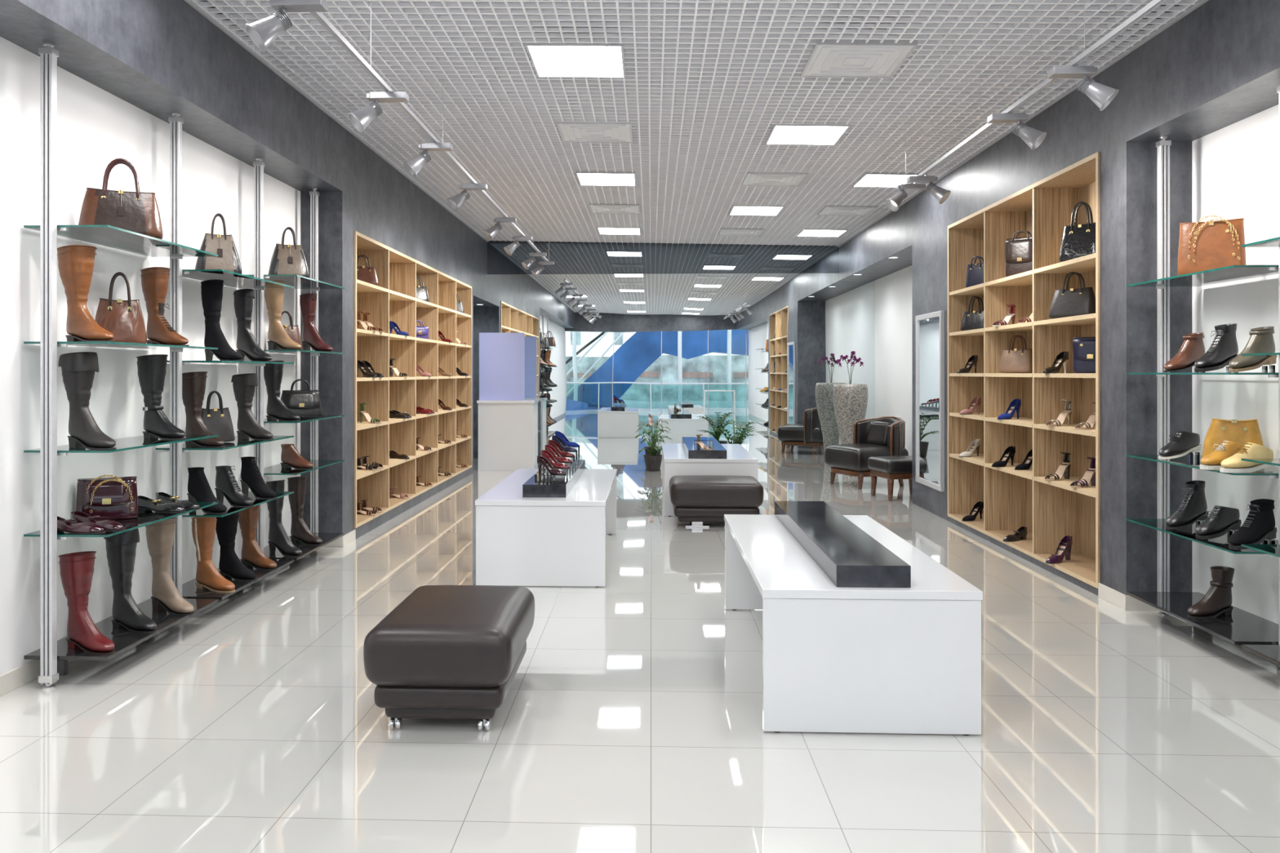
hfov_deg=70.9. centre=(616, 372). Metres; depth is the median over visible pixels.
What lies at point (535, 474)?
acrylic riser
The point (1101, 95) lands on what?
track spotlight
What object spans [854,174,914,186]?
diffuser
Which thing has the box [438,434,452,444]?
sandal
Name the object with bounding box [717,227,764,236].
ceiling vent panel
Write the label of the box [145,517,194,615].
boot
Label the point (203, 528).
boot
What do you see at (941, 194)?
track spotlight
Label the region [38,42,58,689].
pole
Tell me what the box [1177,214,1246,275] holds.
handbag
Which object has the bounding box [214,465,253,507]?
boot
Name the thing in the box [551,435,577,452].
shoe
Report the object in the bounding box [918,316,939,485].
mirror glass
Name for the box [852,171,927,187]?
ceiling light panel
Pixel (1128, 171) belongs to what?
wall
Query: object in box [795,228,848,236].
ceiling light panel
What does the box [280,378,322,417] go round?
handbag
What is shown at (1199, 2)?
trim
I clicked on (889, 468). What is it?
footstool
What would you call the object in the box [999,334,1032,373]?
handbag
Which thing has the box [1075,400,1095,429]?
sandal
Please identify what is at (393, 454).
loafer
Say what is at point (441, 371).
shoe
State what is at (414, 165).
track spotlight
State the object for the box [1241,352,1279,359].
glass shelf
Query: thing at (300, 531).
boot
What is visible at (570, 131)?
ceiling vent panel
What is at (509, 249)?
track spotlight
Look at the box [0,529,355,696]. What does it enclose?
baseboard
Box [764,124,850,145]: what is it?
ceiling light panel
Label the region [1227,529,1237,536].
acrylic riser
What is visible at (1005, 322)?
sandal
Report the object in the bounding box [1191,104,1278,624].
wall
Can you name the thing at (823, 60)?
vent
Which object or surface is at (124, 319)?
handbag
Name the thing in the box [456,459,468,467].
sandal
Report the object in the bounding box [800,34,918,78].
ceiling vent panel
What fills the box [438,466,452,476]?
sandal
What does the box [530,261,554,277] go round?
track spotlight
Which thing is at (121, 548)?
boot
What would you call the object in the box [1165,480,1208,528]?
boot
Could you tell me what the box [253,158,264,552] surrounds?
pole
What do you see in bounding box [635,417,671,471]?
anthurium
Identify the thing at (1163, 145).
pole
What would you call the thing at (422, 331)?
handbag
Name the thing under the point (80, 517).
loafer
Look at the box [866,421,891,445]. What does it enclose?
cushion
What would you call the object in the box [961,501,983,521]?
shoe
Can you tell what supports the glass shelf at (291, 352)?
attached to the pole at (259, 165)
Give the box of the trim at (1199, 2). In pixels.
[184,0,1208,247]
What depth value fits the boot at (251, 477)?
5.95 m
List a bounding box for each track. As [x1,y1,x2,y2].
[310,0,549,261]
[905,0,1167,183]
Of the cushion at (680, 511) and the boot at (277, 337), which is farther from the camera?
the cushion at (680, 511)
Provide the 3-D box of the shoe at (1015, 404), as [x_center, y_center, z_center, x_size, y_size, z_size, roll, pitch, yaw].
[3.248,0.302,7.437,0.270,0.166,0.084,0,0,-30]
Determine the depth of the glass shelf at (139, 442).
4.48 m
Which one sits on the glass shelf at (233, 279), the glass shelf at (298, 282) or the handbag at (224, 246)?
the handbag at (224, 246)
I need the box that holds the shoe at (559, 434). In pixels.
[555,431,580,447]
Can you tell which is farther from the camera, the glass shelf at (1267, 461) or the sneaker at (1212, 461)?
the sneaker at (1212, 461)
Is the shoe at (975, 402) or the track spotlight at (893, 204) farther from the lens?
the shoe at (975, 402)
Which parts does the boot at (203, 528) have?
trim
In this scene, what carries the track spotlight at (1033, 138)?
attached to the track at (1153, 4)
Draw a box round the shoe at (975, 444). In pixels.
[958,439,980,457]
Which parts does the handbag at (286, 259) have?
handle, handle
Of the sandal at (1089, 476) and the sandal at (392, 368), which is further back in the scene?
the sandal at (392, 368)
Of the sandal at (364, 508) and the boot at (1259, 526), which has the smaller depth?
the boot at (1259, 526)
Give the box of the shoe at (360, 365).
[356,360,377,377]
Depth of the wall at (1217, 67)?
5.96 m
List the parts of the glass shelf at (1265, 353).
glass panel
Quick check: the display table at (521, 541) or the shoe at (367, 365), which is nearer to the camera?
the display table at (521, 541)
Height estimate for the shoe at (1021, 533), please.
0.096 m
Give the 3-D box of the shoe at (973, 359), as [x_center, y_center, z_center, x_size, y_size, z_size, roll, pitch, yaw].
[3.285,-0.081,8.416,0.270,0.171,0.084,0,0,-30]
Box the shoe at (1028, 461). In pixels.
[1014,448,1032,470]
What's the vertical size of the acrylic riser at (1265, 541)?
0.037 m
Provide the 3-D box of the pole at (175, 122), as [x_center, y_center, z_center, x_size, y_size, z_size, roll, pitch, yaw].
[-2.552,-0.030,5.202,0.064,2.940,0.052,0,0,2]
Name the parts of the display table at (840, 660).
panel, panel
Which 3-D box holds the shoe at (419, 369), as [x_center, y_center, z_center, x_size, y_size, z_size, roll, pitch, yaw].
[-2.231,-0.026,10.352,0.270,0.141,0.084,0,0,30]
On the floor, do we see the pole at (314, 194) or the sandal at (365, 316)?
the pole at (314, 194)
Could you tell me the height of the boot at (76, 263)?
0.457 m
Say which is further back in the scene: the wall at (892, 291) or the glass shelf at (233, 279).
the wall at (892, 291)
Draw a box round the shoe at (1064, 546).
[1045,535,1072,564]
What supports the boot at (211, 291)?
on the glass shelf at (184, 362)
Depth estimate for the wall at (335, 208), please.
7.43 m
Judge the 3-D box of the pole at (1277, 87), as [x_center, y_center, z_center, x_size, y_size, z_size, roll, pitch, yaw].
[3.218,0.020,4.310,0.064,2.840,0.052,0,0,2]
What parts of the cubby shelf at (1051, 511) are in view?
shelf, shelf, shelf, shelf, shelf, panel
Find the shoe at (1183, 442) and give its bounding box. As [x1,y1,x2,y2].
[1158,431,1201,459]
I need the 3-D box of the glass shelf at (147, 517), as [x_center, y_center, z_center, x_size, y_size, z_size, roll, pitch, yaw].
[-2.511,0.757,4.650,0.395,0.024,1.050,0,0,2]
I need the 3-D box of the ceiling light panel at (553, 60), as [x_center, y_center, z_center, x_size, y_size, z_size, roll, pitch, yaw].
[-0.248,-2.027,5.774,0.600,0.062,0.600,1,0,2]
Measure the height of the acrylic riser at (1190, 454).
0.037 m
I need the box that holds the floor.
[0,465,1279,852]
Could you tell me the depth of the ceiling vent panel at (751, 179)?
9.11 m
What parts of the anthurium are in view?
stem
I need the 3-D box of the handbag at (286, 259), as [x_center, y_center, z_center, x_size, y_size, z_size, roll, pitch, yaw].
[-2.426,-0.884,6.647,0.286,0.384,0.157,0,0,-28]
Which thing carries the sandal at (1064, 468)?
on the cubby shelf at (1051, 511)
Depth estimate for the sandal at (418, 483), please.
10.39 m
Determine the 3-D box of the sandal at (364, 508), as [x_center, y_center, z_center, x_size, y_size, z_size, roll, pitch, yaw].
[-2.303,1.253,8.465,0.269,0.110,0.080,0,0,30]
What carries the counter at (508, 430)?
on the floor
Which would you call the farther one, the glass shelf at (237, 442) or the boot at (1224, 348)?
the glass shelf at (237, 442)
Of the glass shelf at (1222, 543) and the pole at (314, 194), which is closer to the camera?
the glass shelf at (1222, 543)
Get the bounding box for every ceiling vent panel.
[555,121,632,142]
[588,203,639,213]
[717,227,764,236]
[741,172,808,186]
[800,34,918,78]
[817,204,878,216]
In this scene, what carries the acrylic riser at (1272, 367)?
on the glass shelf at (1271, 375)
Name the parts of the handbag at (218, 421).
handle, handle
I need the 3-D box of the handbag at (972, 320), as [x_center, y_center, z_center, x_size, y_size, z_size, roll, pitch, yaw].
[3.354,-0.550,8.377,0.140,0.325,0.270,0,0,-43]
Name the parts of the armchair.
leg, leg, seat, rail, backrest, leg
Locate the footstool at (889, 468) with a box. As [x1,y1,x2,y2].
[867,456,911,501]
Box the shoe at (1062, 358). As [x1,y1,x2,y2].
[1042,351,1069,373]
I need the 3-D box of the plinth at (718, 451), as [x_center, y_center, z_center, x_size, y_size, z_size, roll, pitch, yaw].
[0.950,0.823,9.946,0.385,0.085,1.850,0,0,2]
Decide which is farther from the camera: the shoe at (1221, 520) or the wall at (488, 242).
the wall at (488, 242)
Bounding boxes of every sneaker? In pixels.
[1200,440,1244,470]
[1219,442,1274,472]
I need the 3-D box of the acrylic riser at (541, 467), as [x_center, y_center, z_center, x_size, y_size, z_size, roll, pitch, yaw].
[-0.473,0.747,6.823,0.220,0.050,0.100,0,0,2]
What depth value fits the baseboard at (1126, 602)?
5.48 m
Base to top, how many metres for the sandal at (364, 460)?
0.110 m
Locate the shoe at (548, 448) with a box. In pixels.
[545,444,573,462]
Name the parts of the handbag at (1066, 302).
handle, trim, handle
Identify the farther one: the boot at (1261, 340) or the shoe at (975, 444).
the shoe at (975, 444)
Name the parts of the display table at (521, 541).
panel, panel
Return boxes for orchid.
[835,351,863,388]
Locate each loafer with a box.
[57,515,106,533]
[70,511,124,531]
[137,495,186,513]
[155,492,200,509]
[389,450,409,459]
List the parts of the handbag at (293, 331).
handle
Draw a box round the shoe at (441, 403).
[438,399,452,409]
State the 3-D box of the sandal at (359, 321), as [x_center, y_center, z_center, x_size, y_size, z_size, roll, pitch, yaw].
[-2.309,-0.477,8.306,0.269,0.190,0.080,0,0,30]
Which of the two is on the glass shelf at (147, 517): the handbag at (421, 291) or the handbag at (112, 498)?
the handbag at (112, 498)
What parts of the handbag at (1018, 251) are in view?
handle, handle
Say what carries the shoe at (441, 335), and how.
on the cubby shelf at (394, 300)
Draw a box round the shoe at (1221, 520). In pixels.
[1195,505,1241,539]
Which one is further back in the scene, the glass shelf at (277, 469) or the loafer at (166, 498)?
the glass shelf at (277, 469)
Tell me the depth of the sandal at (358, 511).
8.29 m
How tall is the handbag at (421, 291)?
0.304 m
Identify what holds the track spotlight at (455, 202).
attached to the track at (325, 22)
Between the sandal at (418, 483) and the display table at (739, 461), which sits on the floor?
the display table at (739, 461)
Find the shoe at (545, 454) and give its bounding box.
[541,449,569,469]
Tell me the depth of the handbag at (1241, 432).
4.75 m
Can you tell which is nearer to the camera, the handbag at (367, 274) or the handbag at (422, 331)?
the handbag at (367, 274)
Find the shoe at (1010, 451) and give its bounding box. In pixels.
[991,446,1015,466]
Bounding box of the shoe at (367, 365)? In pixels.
[361,360,383,377]
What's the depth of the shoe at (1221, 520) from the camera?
4.67 m
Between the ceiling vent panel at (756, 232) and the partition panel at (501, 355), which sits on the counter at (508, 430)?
the partition panel at (501, 355)
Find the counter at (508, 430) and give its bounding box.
[476,399,538,471]
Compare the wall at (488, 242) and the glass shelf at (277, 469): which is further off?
the wall at (488, 242)
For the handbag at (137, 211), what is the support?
on the glass shelf at (105, 235)
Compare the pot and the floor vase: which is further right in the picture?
the floor vase
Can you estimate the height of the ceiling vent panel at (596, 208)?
0.066 m
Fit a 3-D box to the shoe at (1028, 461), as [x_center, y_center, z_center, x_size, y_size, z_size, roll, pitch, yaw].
[3.311,0.699,7.254,0.270,0.161,0.084,0,0,-30]
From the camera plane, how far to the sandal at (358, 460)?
8.31 m
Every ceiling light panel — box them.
[524,37,626,77]
[575,170,636,186]
[596,226,640,235]
[728,204,784,215]
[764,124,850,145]
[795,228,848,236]
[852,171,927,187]
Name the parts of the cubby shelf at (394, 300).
shelf, shelf, shelf, shelf, shelf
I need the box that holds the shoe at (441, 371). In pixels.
[438,367,452,376]
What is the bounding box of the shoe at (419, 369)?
[416,364,431,376]
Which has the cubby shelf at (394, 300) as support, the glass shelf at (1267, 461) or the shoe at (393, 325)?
the shoe at (393, 325)
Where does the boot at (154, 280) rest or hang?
on the glass shelf at (60, 344)
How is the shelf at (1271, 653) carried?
on the floor
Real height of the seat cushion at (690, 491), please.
0.268 m
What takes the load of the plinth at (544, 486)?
on the display table at (521, 541)
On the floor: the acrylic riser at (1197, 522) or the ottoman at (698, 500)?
the ottoman at (698, 500)
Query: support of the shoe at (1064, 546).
in the cubby shelf at (1051, 511)
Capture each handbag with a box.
[75,474,138,519]
[78,158,163,239]
[94,271,146,343]
[195,213,242,274]
[200,391,235,442]
[267,226,309,277]
[267,311,302,350]
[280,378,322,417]
[356,254,378,285]
[416,276,429,302]
[416,320,428,339]
[456,293,464,313]
[960,296,983,331]
[965,256,983,287]
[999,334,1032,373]
[1004,230,1032,276]
[1048,271,1095,319]
[1059,201,1095,262]
[1072,337,1095,373]
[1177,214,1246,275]
[1201,417,1263,457]
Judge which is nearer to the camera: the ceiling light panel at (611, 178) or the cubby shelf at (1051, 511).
the cubby shelf at (1051, 511)
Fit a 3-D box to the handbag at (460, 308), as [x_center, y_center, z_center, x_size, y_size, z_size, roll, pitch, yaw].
[-2.234,-0.952,12.441,0.240,0.284,0.130,0,0,-38]
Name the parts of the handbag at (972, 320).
handle, handle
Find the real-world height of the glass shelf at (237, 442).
0.024 m
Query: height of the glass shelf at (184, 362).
0.024 m
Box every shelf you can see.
[23,224,217,258]
[23,341,217,351]
[23,435,217,455]
[23,502,217,539]
[23,598,217,675]
[155,435,293,452]
[167,360,293,365]
[168,269,293,289]
[182,491,293,519]
[182,559,293,599]
[241,533,344,559]
[247,274,344,290]
[263,350,344,355]
[263,414,344,425]
[263,459,344,476]
[354,231,471,528]
[947,151,1099,588]
[1126,265,1278,288]
[1126,372,1278,377]
[1126,454,1278,478]
[1126,518,1278,556]
[1126,591,1278,644]
[1241,236,1279,249]
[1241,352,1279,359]
[1241,458,1279,466]
[1241,544,1279,557]
[1241,644,1279,666]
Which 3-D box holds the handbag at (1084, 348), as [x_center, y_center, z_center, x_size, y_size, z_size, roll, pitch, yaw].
[3.267,-0.122,6.175,0.230,0.249,0.116,0,0,37]
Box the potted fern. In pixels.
[706,420,757,444]
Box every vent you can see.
[719,229,763,235]
[803,45,913,76]
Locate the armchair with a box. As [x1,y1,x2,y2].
[824,416,908,488]
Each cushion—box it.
[363,585,534,687]
[373,640,526,709]
[669,475,764,507]
[672,505,759,517]
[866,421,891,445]
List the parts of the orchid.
stem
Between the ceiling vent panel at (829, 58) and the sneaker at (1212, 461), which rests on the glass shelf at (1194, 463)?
the sneaker at (1212, 461)
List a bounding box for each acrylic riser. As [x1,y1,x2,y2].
[534,473,566,479]
[540,466,568,475]
[542,461,572,471]
[547,455,574,467]
[554,447,579,462]
[575,452,577,464]
[692,438,713,447]
[1188,451,1199,458]
[1195,520,1204,526]
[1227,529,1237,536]
[1262,364,1275,372]
[1262,539,1275,544]
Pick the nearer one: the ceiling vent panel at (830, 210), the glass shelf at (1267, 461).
the glass shelf at (1267, 461)
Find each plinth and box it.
[522,459,585,497]
[682,436,726,458]
[774,501,911,587]
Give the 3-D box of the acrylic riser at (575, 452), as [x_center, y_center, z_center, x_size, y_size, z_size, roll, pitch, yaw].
[-0.445,0.717,7.573,0.220,0.110,0.100,0,0,2]
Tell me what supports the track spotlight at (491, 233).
attached to the track at (325, 22)
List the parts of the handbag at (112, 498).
trim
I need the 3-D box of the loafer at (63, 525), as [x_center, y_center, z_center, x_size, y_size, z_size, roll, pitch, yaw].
[-2.528,0.707,4.192,0.302,0.077,0.088,0,0,7]
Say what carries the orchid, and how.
on the floor vase
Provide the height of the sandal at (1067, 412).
0.190 m
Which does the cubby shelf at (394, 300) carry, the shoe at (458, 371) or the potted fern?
the shoe at (458, 371)
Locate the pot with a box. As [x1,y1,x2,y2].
[643,453,662,471]
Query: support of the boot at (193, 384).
on the glass shelf at (237, 442)
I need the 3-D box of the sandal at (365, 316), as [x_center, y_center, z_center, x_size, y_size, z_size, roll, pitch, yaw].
[-2.301,-0.477,8.505,0.269,0.190,0.080,0,0,30]
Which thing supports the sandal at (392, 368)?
on the cubby shelf at (394, 300)
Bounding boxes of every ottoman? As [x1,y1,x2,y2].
[363,585,534,731]
[669,475,764,527]
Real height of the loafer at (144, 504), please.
0.078 m
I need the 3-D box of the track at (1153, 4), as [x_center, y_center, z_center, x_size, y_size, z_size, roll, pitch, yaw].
[2.306,-1.764,4.540,0.026,0.442,6.050,0,0,2]
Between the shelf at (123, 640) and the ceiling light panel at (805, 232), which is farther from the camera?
the ceiling light panel at (805, 232)
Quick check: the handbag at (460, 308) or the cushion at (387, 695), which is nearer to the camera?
the cushion at (387, 695)
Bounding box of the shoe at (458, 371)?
[456,367,468,375]
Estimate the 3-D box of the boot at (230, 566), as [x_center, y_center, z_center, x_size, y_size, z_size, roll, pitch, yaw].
[-2.404,1.092,5.691,0.322,0.422,0.127,0,0,20]
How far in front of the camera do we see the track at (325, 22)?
5.25 m
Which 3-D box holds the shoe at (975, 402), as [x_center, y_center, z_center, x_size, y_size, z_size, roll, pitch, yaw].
[3.282,0.304,8.336,0.270,0.161,0.084,0,0,-30]
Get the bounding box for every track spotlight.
[244,0,328,51]
[347,91,408,132]
[403,142,453,177]
[447,182,487,210]
[484,217,516,239]
[503,235,532,255]
[521,252,546,269]
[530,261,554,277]
[885,183,925,211]
[906,175,951,204]
[986,112,1046,150]
[1047,65,1119,111]
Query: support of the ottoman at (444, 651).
on the floor
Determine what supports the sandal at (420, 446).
on the cubby shelf at (394, 300)
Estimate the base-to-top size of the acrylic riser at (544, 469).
0.070 m
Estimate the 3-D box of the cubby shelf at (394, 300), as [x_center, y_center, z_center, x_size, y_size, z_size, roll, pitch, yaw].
[-2.333,0.060,10.237,0.372,2.558,5.018,0,0,2]
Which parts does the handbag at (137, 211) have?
trim, handle, handle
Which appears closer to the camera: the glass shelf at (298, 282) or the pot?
the glass shelf at (298, 282)
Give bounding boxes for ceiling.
[191,0,1198,246]
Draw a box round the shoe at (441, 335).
[438,330,452,342]
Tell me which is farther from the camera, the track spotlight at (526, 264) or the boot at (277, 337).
the track spotlight at (526, 264)
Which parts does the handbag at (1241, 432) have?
trim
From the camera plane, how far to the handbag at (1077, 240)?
6.29 m
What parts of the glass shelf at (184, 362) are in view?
glass panel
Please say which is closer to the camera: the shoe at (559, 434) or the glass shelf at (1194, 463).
the glass shelf at (1194, 463)
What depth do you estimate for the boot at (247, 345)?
5.94 m
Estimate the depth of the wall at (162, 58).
5.54 m
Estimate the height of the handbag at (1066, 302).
0.334 m
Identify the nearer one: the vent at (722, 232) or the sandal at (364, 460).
the sandal at (364, 460)
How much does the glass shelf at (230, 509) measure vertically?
0.024 m
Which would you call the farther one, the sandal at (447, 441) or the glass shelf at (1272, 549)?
the sandal at (447, 441)
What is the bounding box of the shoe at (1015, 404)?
[996,399,1021,419]
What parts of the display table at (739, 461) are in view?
panel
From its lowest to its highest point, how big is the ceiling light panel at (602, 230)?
0.062 m
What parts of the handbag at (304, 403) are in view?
trim, handle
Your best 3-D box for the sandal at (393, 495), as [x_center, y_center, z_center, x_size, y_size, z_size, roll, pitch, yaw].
[-2.268,1.253,9.389,0.269,0.110,0.080,0,0,30]
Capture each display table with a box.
[475,468,617,587]
[662,444,758,516]
[724,514,982,735]
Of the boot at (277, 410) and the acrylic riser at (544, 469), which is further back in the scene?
the acrylic riser at (544, 469)
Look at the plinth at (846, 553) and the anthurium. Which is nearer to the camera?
the plinth at (846, 553)
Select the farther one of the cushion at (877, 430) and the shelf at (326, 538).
the cushion at (877, 430)
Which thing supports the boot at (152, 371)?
on the glass shelf at (139, 442)
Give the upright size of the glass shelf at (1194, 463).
0.024 m
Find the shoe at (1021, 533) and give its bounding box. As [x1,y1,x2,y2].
[1002,526,1027,542]
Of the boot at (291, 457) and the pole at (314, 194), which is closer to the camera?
the boot at (291, 457)
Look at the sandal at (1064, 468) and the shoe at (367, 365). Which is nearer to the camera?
the sandal at (1064, 468)
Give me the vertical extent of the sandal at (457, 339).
0.190 m
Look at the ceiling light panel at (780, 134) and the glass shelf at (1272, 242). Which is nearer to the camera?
the glass shelf at (1272, 242)
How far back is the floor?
3.57 m
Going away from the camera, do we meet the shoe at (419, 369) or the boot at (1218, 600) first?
the boot at (1218, 600)
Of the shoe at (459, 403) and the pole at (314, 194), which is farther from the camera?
the shoe at (459, 403)
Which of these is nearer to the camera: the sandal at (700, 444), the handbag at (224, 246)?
the handbag at (224, 246)
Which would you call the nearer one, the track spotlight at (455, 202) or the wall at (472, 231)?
the track spotlight at (455, 202)
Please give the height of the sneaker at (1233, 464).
0.142 m
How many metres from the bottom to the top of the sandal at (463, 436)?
0.110 m
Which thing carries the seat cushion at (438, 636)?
on the ottoman at (444, 651)
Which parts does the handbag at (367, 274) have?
handle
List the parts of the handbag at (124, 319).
trim, handle, handle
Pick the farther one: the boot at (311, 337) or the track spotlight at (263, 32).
the boot at (311, 337)
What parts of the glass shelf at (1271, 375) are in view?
glass panel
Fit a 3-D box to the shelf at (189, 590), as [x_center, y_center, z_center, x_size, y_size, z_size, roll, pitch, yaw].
[-2.469,1.371,5.749,0.395,0.137,1.050,0,0,2]
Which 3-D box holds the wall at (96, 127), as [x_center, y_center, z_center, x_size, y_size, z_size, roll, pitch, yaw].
[-3.007,-0.030,2.482,0.400,2.940,9.930,0,0,2]
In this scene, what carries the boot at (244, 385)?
on the glass shelf at (237, 442)
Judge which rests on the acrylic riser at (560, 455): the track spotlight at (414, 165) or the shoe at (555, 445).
the shoe at (555, 445)
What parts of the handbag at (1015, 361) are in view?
handle, handle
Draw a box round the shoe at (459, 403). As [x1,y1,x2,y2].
[456,398,468,407]
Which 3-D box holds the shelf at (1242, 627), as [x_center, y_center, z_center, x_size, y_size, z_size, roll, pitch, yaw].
[3.218,1.370,4.830,0.420,0.140,0.990,0,0,2]
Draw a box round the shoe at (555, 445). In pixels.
[548,440,575,457]
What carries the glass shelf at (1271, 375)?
attached to the pole at (1163, 145)
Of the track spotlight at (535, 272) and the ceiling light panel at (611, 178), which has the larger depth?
the track spotlight at (535, 272)
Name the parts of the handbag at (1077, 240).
handle, handle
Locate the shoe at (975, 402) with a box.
[959,396,981,414]
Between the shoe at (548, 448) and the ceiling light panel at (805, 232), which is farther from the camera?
the ceiling light panel at (805, 232)
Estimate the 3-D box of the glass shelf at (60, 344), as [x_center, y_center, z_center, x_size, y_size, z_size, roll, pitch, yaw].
[-2.511,-0.131,4.650,0.395,0.024,1.050,0,0,2]
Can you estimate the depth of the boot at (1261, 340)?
4.41 m
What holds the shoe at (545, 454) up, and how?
on the acrylic riser at (541, 467)
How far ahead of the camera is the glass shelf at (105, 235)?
4.56 m
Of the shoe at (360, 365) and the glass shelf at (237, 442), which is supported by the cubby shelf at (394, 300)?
the shoe at (360, 365)
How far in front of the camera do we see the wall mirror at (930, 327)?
9.20 m
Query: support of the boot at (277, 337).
on the glass shelf at (291, 352)
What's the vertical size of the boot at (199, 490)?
0.260 m
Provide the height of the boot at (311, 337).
0.462 m
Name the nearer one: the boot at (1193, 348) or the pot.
the boot at (1193, 348)
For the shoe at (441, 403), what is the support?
on the cubby shelf at (394, 300)
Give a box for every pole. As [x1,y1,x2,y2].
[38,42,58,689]
[168,112,183,596]
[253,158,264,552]
[309,188,319,533]
[1155,136,1171,615]
[1276,85,1279,666]
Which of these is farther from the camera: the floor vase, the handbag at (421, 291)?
the floor vase
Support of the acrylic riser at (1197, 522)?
on the glass shelf at (1222, 543)
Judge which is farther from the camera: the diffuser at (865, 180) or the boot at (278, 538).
the diffuser at (865, 180)
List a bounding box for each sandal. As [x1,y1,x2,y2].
[356,311,377,331]
[356,457,377,471]
[356,502,377,515]
[359,402,381,423]
[360,499,383,512]
[361,455,383,468]
[362,312,384,332]
[389,358,408,377]
[389,486,409,498]
[416,437,432,450]
[416,475,433,486]
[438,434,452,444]
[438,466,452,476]
[456,331,466,344]
[456,429,468,438]
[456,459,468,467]
[695,434,712,450]
[991,303,1015,326]
[1017,300,1032,323]
[1044,452,1071,480]
[1045,399,1072,426]
[1070,457,1095,488]
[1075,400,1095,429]
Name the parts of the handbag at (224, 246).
handle, handle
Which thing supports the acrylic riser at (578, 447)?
on the display table at (521, 541)
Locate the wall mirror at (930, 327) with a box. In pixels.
[915,310,944,491]
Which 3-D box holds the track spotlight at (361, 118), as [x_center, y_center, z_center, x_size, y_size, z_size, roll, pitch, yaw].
[-1.309,-1.433,4.941,0.326,0.228,0.129,0,0,-12]
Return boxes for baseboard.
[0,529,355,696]
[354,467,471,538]
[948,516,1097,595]
[1097,582,1157,610]
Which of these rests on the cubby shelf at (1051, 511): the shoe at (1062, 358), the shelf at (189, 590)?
the shoe at (1062, 358)
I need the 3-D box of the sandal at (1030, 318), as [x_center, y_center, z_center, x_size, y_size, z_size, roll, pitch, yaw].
[3.264,-0.480,7.086,0.269,0.190,0.080,0,0,-30]
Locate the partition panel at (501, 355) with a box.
[479,333,524,400]
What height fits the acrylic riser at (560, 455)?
0.090 m
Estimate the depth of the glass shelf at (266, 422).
6.64 m
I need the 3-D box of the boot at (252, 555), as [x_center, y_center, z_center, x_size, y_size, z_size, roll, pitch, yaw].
[-2.392,1.092,6.000,0.321,0.422,0.124,0,0,20]
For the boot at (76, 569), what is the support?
on the shelf at (123, 640)
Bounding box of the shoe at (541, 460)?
[537,455,566,475]
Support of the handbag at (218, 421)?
on the glass shelf at (237, 442)
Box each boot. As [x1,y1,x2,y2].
[57,244,114,342]
[57,351,116,449]
[57,551,115,654]
[103,528,157,633]
[136,354,186,439]
[140,266,189,346]
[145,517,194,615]
[182,371,225,448]
[186,466,227,514]
[191,516,235,592]
[200,279,243,360]
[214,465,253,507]
[215,511,257,581]
[231,373,273,439]
[232,288,272,361]
[238,504,277,570]
[240,456,276,499]
[263,360,300,421]
[264,280,302,350]
[266,480,302,556]
[280,444,313,469]
[287,475,322,545]
[299,293,333,351]
[1164,332,1205,372]
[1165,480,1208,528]
[1186,566,1234,619]
[1194,323,1238,372]
[1228,326,1277,372]
[1228,498,1277,550]
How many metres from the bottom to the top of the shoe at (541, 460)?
0.131 m
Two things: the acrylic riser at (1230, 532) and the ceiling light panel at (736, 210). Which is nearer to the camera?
the acrylic riser at (1230, 532)
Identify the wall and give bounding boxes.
[0,0,487,301]
[0,36,300,675]
[300,126,354,534]
[471,229,473,474]
[487,240,808,274]
[839,0,1279,520]
[874,265,911,480]
[1099,35,1191,595]
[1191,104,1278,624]
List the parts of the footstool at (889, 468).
leg, seat, leg, leg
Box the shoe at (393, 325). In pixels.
[389,320,408,336]
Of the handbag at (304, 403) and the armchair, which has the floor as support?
the armchair
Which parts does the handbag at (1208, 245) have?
trim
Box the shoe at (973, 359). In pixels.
[956,355,977,373]
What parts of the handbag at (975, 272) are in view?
handle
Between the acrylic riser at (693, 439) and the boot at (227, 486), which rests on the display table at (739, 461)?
the acrylic riser at (693, 439)

